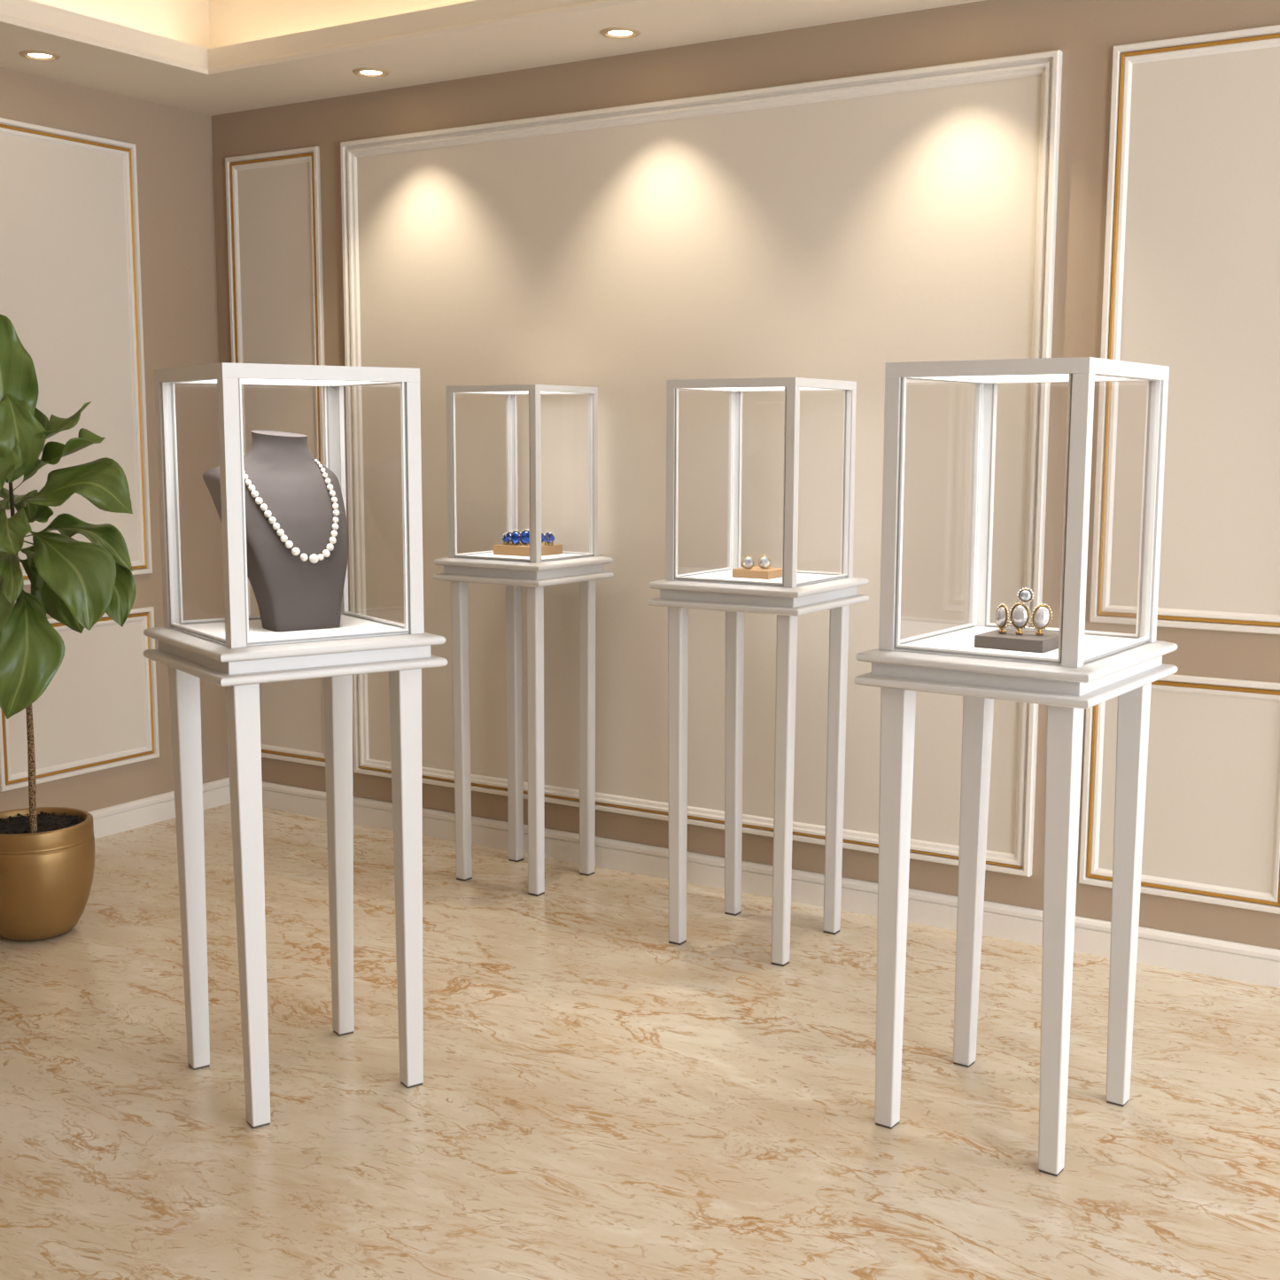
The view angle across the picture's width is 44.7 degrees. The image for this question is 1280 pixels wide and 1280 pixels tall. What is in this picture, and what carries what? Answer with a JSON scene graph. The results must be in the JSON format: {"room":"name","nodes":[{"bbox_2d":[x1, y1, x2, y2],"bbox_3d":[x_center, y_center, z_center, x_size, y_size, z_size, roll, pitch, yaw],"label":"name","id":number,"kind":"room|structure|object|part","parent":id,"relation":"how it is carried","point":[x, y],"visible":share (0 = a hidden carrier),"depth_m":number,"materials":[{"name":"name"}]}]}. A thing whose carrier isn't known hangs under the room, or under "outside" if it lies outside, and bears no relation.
{"room":"shop","nodes":[
{"label":"shop","id":0,"kind":"room"},
{"bbox_2d":[0,806,94,941],"bbox_3d":[-1.827,0.712,4.686,0.356,0.346,0.356,5,9,32],"label":"pot","id":1,"kind":"object","parent":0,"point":[47,864],"depth_m":4.57,"materials":[{"name":"brown metal"}]},
{"bbox_2d":[0,67,229,812],"bbox_3d":[-3.420,-0.575,3.501,0.120,3.200,6.441,5,9,32],"label":"wall","id":2,"kind":"structure","parent":0,"point":[174,145],"depth_m":5.95,"materials":[{"name":"beige paint"}]},
{"bbox_2d":[0,117,152,585],"bbox_3d":[-2.047,-1.001,5.535,0.017,1.584,0.700,5,9,32],"label":"wall panel","id":3,"kind":"object","parent":2,"relation":"attached to","point":[71,290],"visible":0.78,"depth_m":5.58,"materials":[{"name":"beige paint"}]},
{"bbox_2d":[0,606,159,791],"bbox_3d":[-2.051,0.202,5.694,0.017,0.587,0.700,5,9,32],"label":"wall panel","id":4,"kind":"object","parent":2,"relation":"attached to","point":[98,711],"visible":0.72,"depth_m":5.75,"materials":[{"name":"beige paint"}]},
{"bbox_2d":[87,776,230,838],"bbox_3d":[-3.334,0.959,3.719,0.017,0.103,6.321,5,9,32],"label":"baseboard","id":5,"kind":"structure","parent":2,"relation":"attached to","point":[143,811],"depth_m":5.99,"materials":[{"name":"white paint"}]},
{"bbox_2d":[0,0,985,116],"bbox_3d":[-0.186,-1.616,1.403,7.418,0.406,6.321,5,9,32],"label":"ceiling","id":6,"kind":"structure","parent":0,"point":[211,58],"depth_m":5.08,"materials":[{"name":"paint"}]},
{"bbox_2d":[19,50,60,61],"bbox_3d":[-1.956,-1.904,5.069,0.125,0.006,0.125,5,9,32],"label":"recessed light","id":7,"kind":"object","parent":6,"relation":"in","point":[35,55],"visible":1,"depth_m":5.06,"materials":[{"name":"gold glass"}]},
{"bbox_2d":[352,67,389,77],"bbox_3d":[-0.915,-1.931,5.295,0.125,0.006,0.125,5,9,32],"label":"recessed light","id":8,"kind":"object","parent":6,"relation":"in","point":[366,72],"visible":1,"depth_m":5.29,"materials":[{"name":"gold glass"}]},
{"bbox_2d":[599,26,640,38],"bbox_3d":[-0.060,-1.858,4.762,0.125,0.006,0.125,5,9,32],"label":"recessed light","id":9,"kind":"object","parent":6,"relation":"in","point":[617,33],"visible":1,"depth_m":4.76,"materials":[{"name":"gold glass"}]},
{"bbox_2d":[0,803,1279,1279],"bbox_3d":[-0.194,1.325,1.793,7.658,0.100,6.561,5,9,32],"label":"floor","id":10,"kind":"structure","parent":0,"point":[600,1097],"depth_m":3.52,"materials":[{"name":"beige stone"}]},
{"bbox_2d":[0,314,136,941],"bbox_3d":[-1.851,-0.034,4.578,0.829,1.854,0.496,5,9,32],"label":"potted plant","id":11,"kind":"object","parent":10,"relation":"on","point":[47,854],"visible":1,"depth_m":4.50,"materials":[{"name":"green plant"}]},
{"bbox_3d":[-1.835,-0.280,4.567,0.017,0.749,0.140,-5,9,-32],"label":"stem","id":12,"kind":"part","parent":11,"relation":"part of","materials":[{"name":"green plant"}]},
{"bbox_2d":[143,362,447,1128],"bbox_3d":[-0.790,0.212,3.559,0.521,1.641,0.511,-5,9,-35],"label":"display case","id":13,"kind":"object","parent":10,"relation":"on","point":[236,654],"visible":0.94,"depth_m":3.48,"materials":[{"name":"white wood"}]},
{"bbox_3d":[-1.073,-0.304,3.539,0.032,0.554,0.032,-5,9,-35],"label":"frame post","id":14,"kind":"part","parent":13,"relation":"part of","materials":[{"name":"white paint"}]},
{"bbox_3d":[-1.053,0.527,3.645,0.057,0.982,0.057,-5,9,-35],"label":"leg","id":15,"kind":"part","parent":13,"relation":"part of","materials":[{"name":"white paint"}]},
{"bbox_3d":[-0.843,-0.260,3.211,0.032,0.554,0.032,-5,9,-35],"label":"frame post","id":16,"kind":"part","parent":13,"relation":"part of","materials":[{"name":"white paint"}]},
{"bbox_3d":[-0.841,0.568,3.344,0.057,0.982,0.057,-5,9,-35],"label":"leg","id":17,"kind":"part","parent":13,"relation":"part of","materials":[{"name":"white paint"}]},
{"bbox_2d":[202,430,349,631],"bbox_3d":[-0.818,-0.258,3.580,0.290,0.445,0.264,-5,9,-35],"label":"bust","id":18,"kind":"object","parent":13,"relation":"on","point":[291,593],"visible":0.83,"depth_m":3.50,"materials":[{"name":"grey fabric"}]},
{"bbox_2d":[244,458,339,563],"bbox_3d":[-0.813,-0.307,3.545,0.217,0.252,0.240,-5,9,-35],"label":"pearl necklace","id":19,"kind":"object","parent":18,"relation":"on","point":[313,558],"visible":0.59,"depth_m":3.48,"materials":[{"name":"beige"}]},
{"bbox_3d":[-0.788,-0.579,3.454,0.380,0.005,0.370,-5,9,-35],"label":"light panel","id":20,"kind":"part","parent":13,"relation":"part of","materials":[{"name":"white plastic"}]},
{"bbox_3d":[-0.788,-0.587,3.453,0.445,0.030,0.435,-5,9,-35],"label":"frame","id":21,"kind":"part","parent":13,"relation":"part of","materials":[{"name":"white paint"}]},
{"bbox_3d":[-0.789,-0.010,3.530,0.517,0.024,0.507,-5,9,-35],"label":"molding","id":22,"kind":"part","parent":13,"relation":"part of","materials":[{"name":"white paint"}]},
{"bbox_3d":[-0.790,0.040,3.537,0.521,0.022,0.511,-5,9,-35],"label":"molding","id":23,"kind":"part","parent":13,"relation":"part of","materials":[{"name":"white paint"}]},
{"bbox_3d":[-0.735,-0.334,3.772,0.032,0.554,0.032,-5,9,-35],"label":"frame post","id":24,"kind":"part","parent":13,"relation":"part of","materials":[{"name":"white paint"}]},
{"bbox_3d":[-0.741,0.500,3.860,0.057,0.982,0.057,-5,9,-35],"label":"leg","id":25,"kind":"part","parent":13,"relation":"part of","materials":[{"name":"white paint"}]},
{"bbox_3d":[-0.529,0.540,3.559,0.057,0.982,0.057,-5,9,-35],"label":"leg","id":26,"kind":"part","parent":13,"relation":"part of","materials":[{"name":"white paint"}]},
{"bbox_3d":[-0.505,-0.290,3.445,0.032,0.554,0.032,-5,9,-35],"label":"frame post","id":27,"kind":"part","parent":13,"relation":"part of","materials":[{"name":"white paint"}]},
{"bbox_2d":[432,384,613,896],"bbox_3d":[-0.387,-0.011,5.204,0.441,1.653,0.415,5,9,33],"label":"display case","id":28,"kind":"object","parent":10,"relation":"on","point":[535,571],"visible":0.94,"depth_m":5.16,"materials":[{"name":"white wood"}]},
{"bbox_3d":[-0.616,-0.539,5.097,0.022,0.538,0.022,5,9,33],"label":"frame post","id":29,"kind":"part","parent":28,"relation":"part of","materials":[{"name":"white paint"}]},
{"bbox_3d":[-0.598,0.302,5.212,0.045,1.020,0.044,5,9,33],"label":"leg","id":30,"kind":"part","parent":28,"relation":"part of","materials":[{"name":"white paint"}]},
{"bbox_3d":[-0.441,-0.573,5.359,0.022,0.538,0.022,5,9,33],"label":"frame post","id":31,"kind":"part","parent":28,"relation":"part of","materials":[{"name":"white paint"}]},
{"bbox_3d":[-0.439,0.271,5.450,0.045,1.020,0.044,5,9,33],"label":"leg","id":32,"kind":"part","parent":28,"relation":"part of","materials":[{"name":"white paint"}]},
{"bbox_3d":[-0.385,-0.817,5.098,0.320,0.005,0.294,5,9,33],"label":"light panel","id":33,"kind":"part","parent":28,"relation":"part of","materials":[{"name":"white plastic"}]},
{"bbox_3d":[-0.385,-0.820,5.097,0.365,0.021,0.339,5,9,33],"label":"frame","id":34,"kind":"part","parent":28,"relation":"part of","materials":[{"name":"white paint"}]},
{"bbox_3d":[-0.387,-0.265,5.171,0.437,0.024,0.411,5,9,33],"label":"molding","id":35,"kind":"part","parent":28,"relation":"part of","materials":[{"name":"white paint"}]},
{"bbox_3d":[-0.387,-0.214,5.178,0.441,0.022,0.415,5,9,33],"label":"molding","id":36,"kind":"part","parent":28,"relation":"part of","materials":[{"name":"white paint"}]},
{"bbox_2d":[493,543,562,556],"bbox_3d":[-0.377,-0.305,5.230,0.170,0.032,0.162,5,9,33],"label":"block","id":37,"kind":"object","parent":28,"relation":"on","point":[502,549],"visible":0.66,"depth_m":5.18,"materials":[{"name":"beige wood"}]},
{"bbox_2d":[502,528,555,545],"bbox_3d":[-0.373,-0.346,5.210,0.177,0.058,0.101,0,8,0],"label":"bracelet","id":38,"kind":"object","parent":37,"relation":"on","point":[516,538],"visible":0.88,"depth_m":5.17,"materials":[{"name":"blue metal"}]},
{"bbox_3d":[-0.331,-0.513,4.909,0.022,0.538,0.022,5,9,33],"label":"frame post","id":39,"kind":"part","parent":28,"relation":"part of","materials":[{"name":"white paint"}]},
{"bbox_3d":[-0.338,0.326,5.041,0.045,1.020,0.044,5,9,33],"label":"leg","id":40,"kind":"part","parent":28,"relation":"part of","materials":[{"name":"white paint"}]},
{"bbox_3d":[-0.179,0.294,5.279,0.045,1.020,0.044,5,9,33],"label":"leg","id":41,"kind":"part","parent":28,"relation":"part of","materials":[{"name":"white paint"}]},
{"bbox_3d":[-0.155,-0.547,5.171,0.022,0.538,0.022,5,9,33],"label":"frame post","id":42,"kind":"part","parent":28,"relation":"part of","materials":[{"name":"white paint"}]},
{"bbox_2d":[647,377,868,966],"bbox_3d":[0.350,0.075,4.570,0.484,1.652,0.469,5,9,32],"label":"display case","id":43,"kind":"object","parent":10,"relation":"on","point":[796,593],"visible":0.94,"depth_m":4.52,"materials":[{"name":"white wood"}]},
{"bbox_3d":[0.092,-0.443,4.448,0.026,0.545,0.026,5,9,32],"label":"frame post","id":44,"kind":"part","parent":43,"relation":"part of","materials":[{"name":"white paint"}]},
{"bbox_3d":[0.110,0.396,4.563,0.049,1.009,0.046,5,9,32],"label":"leg","id":45,"kind":"part","parent":43,"relation":"part of","materials":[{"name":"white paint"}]},
{"bbox_3d":[0.292,0.359,4.846,0.049,1.009,0.046,5,9,32],"label":"leg","id":46,"kind":"part","parent":43,"relation":"part of","materials":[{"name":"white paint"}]},
{"bbox_3d":[0.288,-0.483,4.755,0.026,0.545,0.026,5,9,32],"label":"frame post","id":47,"kind":"part","parent":43,"relation":"part of","materials":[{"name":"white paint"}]},
{"bbox_2d":[732,566,782,579],"bbox_3d":[0.347,-0.196,4.542,0.118,0.024,0.110,5,9,32],"label":"block","id":48,"kind":"object","parent":43,"relation":"on","point":[756,572],"visible":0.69,"depth_m":4.50,"materials":[{"name":"beige wood"}]},
{"bbox_2d":[741,554,754,568],"bbox_3d":[0.314,-0.228,4.531,0.032,0.044,0.031,-7,10,-41],"label":"earring","id":49,"kind":"object","parent":48,"relation":"on","point":[748,562],"visible":1,"depth_m":4.52,"materials":[{"name":"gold metal"}]},
{"bbox_2d":[758,554,771,569],"bbox_3d":[0.363,-0.227,4.529,0.031,0.043,0.031,-7,11,-44],"label":"earring","id":50,"kind":"object","parent":48,"relation":"on","point":[764,562],"visible":1,"depth_m":4.52,"materials":[{"name":"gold metal"}]},
{"bbox_3d":[0.350,-0.117,4.544,0.484,0.022,0.469,5,9,32],"label":"molding","id":51,"kind":"part","parent":43,"relation":"part of","materials":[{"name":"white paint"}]},
{"bbox_3d":[0.350,-0.167,4.537,0.480,0.024,0.465,5,9,32],"label":"molding","id":52,"kind":"part","parent":43,"relation":"part of","materials":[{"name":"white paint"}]},
{"bbox_3d":[0.352,-0.732,4.463,0.408,0.024,0.393,5,9,32],"label":"frame","id":53,"kind":"part","parent":43,"relation":"part of","materials":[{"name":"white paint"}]},
{"bbox_3d":[0.352,-0.727,4.463,0.355,0.005,0.340,5,9,32],"label":"light panel","id":54,"kind":"part","parent":43,"relation":"part of","materials":[{"name":"white plastic"}]},
{"bbox_3d":[0.406,0.421,4.377,0.049,1.009,0.046,5,9,32],"label":"leg","id":55,"kind":"part","parent":43,"relation":"part of","materials":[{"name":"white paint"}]},
{"bbox_3d":[0.414,-0.416,4.246,0.026,0.545,0.026,5,9,32],"label":"frame post","id":56,"kind":"part","parent":43,"relation":"part of","materials":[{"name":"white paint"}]},
{"bbox_3d":[0.587,0.384,4.660,0.049,1.009,0.046,5,9,32],"label":"leg","id":57,"kind":"part","parent":43,"relation":"part of","materials":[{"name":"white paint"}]},
{"bbox_3d":[0.610,-0.456,4.552,0.026,0.545,0.026,5,9,32],"label":"frame post","id":58,"kind":"part","parent":43,"relation":"part of","materials":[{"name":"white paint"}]},
{"bbox_2d":[853,356,1178,1176],"bbox_3d":[0.815,0.239,3.364,0.503,1.646,0.565,6,9,35],"label":"display case","id":59,"kind":"object","parent":10,"relation":"on","point":[1085,671],"visible":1,"depth_m":3.27,"materials":[{"name":"white wood"}]},
{"bbox_3d":[0.524,-0.259,3.226,0.032,0.563,0.032,6,9,35],"label":"frame post","id":60,"kind":"part","parent":59,"relation":"part of","materials":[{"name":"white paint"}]},
{"bbox_3d":[0.544,0.574,3.340,0.057,0.979,0.057,6,9,35],"label":"leg","id":61,"kind":"part","parent":59,"relation":"part of","materials":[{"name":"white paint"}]},
{"bbox_3d":[0.790,0.529,3.682,0.057,0.979,0.057,6,9,35],"label":"leg","id":62,"kind":"part","parent":59,"relation":"part of","materials":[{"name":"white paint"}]},
{"bbox_3d":[0.789,-0.307,3.594,0.032,0.563,0.032,6,9,35],"label":"frame post","id":63,"kind":"part","parent":59,"relation":"part of","materials":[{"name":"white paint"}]},
{"bbox_3d":[0.816,0.023,3.335,0.499,0.024,0.561,6,9,35],"label":"molding","id":64,"kind":"part","parent":59,"relation":"part of","materials":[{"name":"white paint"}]},
{"bbox_3d":[0.816,0.074,3.342,0.503,0.022,0.565,6,9,35],"label":"molding","id":65,"kind":"part","parent":59,"relation":"part of","materials":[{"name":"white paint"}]},
{"bbox_2d":[974,628,1058,652],"bbox_3d":[0.806,0.001,3.285,0.150,0.026,0.148,6,9,35],"label":"block","id":66,"kind":"object","parent":59,"relation":"on","point":[1028,641],"visible":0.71,"depth_m":3.23,"materials":[{"name":"beige wood"}]},
{"bbox_2d":[995,587,1052,635],"bbox_3d":[0.807,-0.062,3.272,0.119,0.098,0.033,3,8,19],"label":"rings","id":67,"kind":"object","parent":66,"relation":"on","point":[1020,616],"visible":1,"depth_m":3.26,"materials":[{"name":"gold metal"}]},
{"bbox_3d":[0.818,-0.554,3.259,0.362,0.005,0.424,6,9,35],"label":"light panel","id":68,"kind":"part","parent":59,"relation":"part of","materials":[{"name":"white plastic"}]},
{"bbox_3d":[0.818,-0.562,3.258,0.427,0.030,0.489,6,9,35],"label":"frame","id":69,"kind":"part","parent":59,"relation":"part of","materials":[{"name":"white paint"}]},
{"bbox_3d":[0.838,0.603,3.132,0.057,0.979,0.057,6,9,35],"label":"leg","id":70,"kind":"part","parent":59,"relation":"part of","materials":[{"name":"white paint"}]},
{"bbox_3d":[0.845,-0.228,2.999,0.032,0.563,0.032,6,9,35],"label":"frame post","id":71,"kind":"part","parent":59,"relation":"part of","materials":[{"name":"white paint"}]},
{"bbox_3d":[1.085,0.558,3.474,0.057,0.979,0.057,6,9,35],"label":"leg","id":72,"kind":"part","parent":59,"relation":"part of","materials":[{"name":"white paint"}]},
{"bbox_3d":[1.110,-0.276,3.367,0.032,0.563,0.032,6,9,35],"label":"frame post","id":73,"kind":"part","parent":59,"relation":"part of","materials":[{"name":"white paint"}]},
{"bbox_2d":[211,0,1279,949],"bbox_3d":[1.514,-0.665,4.286,7.658,3.200,0.120,5,9,32],"label":"wall","id":74,"kind":"structure","parent":0,"point":[1087,32],"depth_m":4.60,"materials":[{"name":"beige paint"}]},
{"bbox_2d":[224,146,325,767],"bbox_3d":[-1.397,-0.681,6.033,0.479,2.345,0.017,5,9,32],"label":"wall panel","id":75,"kind":"object","parent":74,"relation":"attached to","point":[275,248],"visible":0.53,"depth_m":5.97,"materials":[{"name":"beige paint"}]},
{"bbox_2d":[340,49,1062,876],"bbox_3d":[0.034,-0.559,5.140,2.649,2.345,0.032,5,9,32],"label":"wall panel","id":76,"kind":"object","parent":74,"relation":"attached to","point":[844,228],"visible":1,"depth_m":5.01,"materials":[{"name":"beige paint"}]},
{"bbox_2d":[262,781,1279,988],"bbox_3d":[1.473,0.878,4.432,7.418,0.103,0.017,5,9,32],"label":"baseboard","id":77,"kind":"structure","parent":74,"relation":"attached to","point":[1221,958],"depth_m":4.93,"materials":[{"name":"white paint"}]},
{"bbox_2d":[1078,674,1279,914],"bbox_3d":[1.524,0.414,4.340,0.574,0.634,0.017,5,9,32],"label":"wall panel","id":78,"kind":"object","parent":74,"relation":"attached to","point":[1212,824],"visible":0.81,"depth_m":4.32,"materials":[{"name":"beige paint"}]},
{"bbox_2d":[1089,24,1279,634],"bbox_3d":[1.528,-0.811,4.177,0.574,1.575,0.017,5,9,32],"label":"wall panel","id":79,"kind":"object","parent":74,"relation":"attached to","point":[1191,285],"visible":1,"depth_m":4.20,"materials":[{"name":"beige paint"}]}
]}

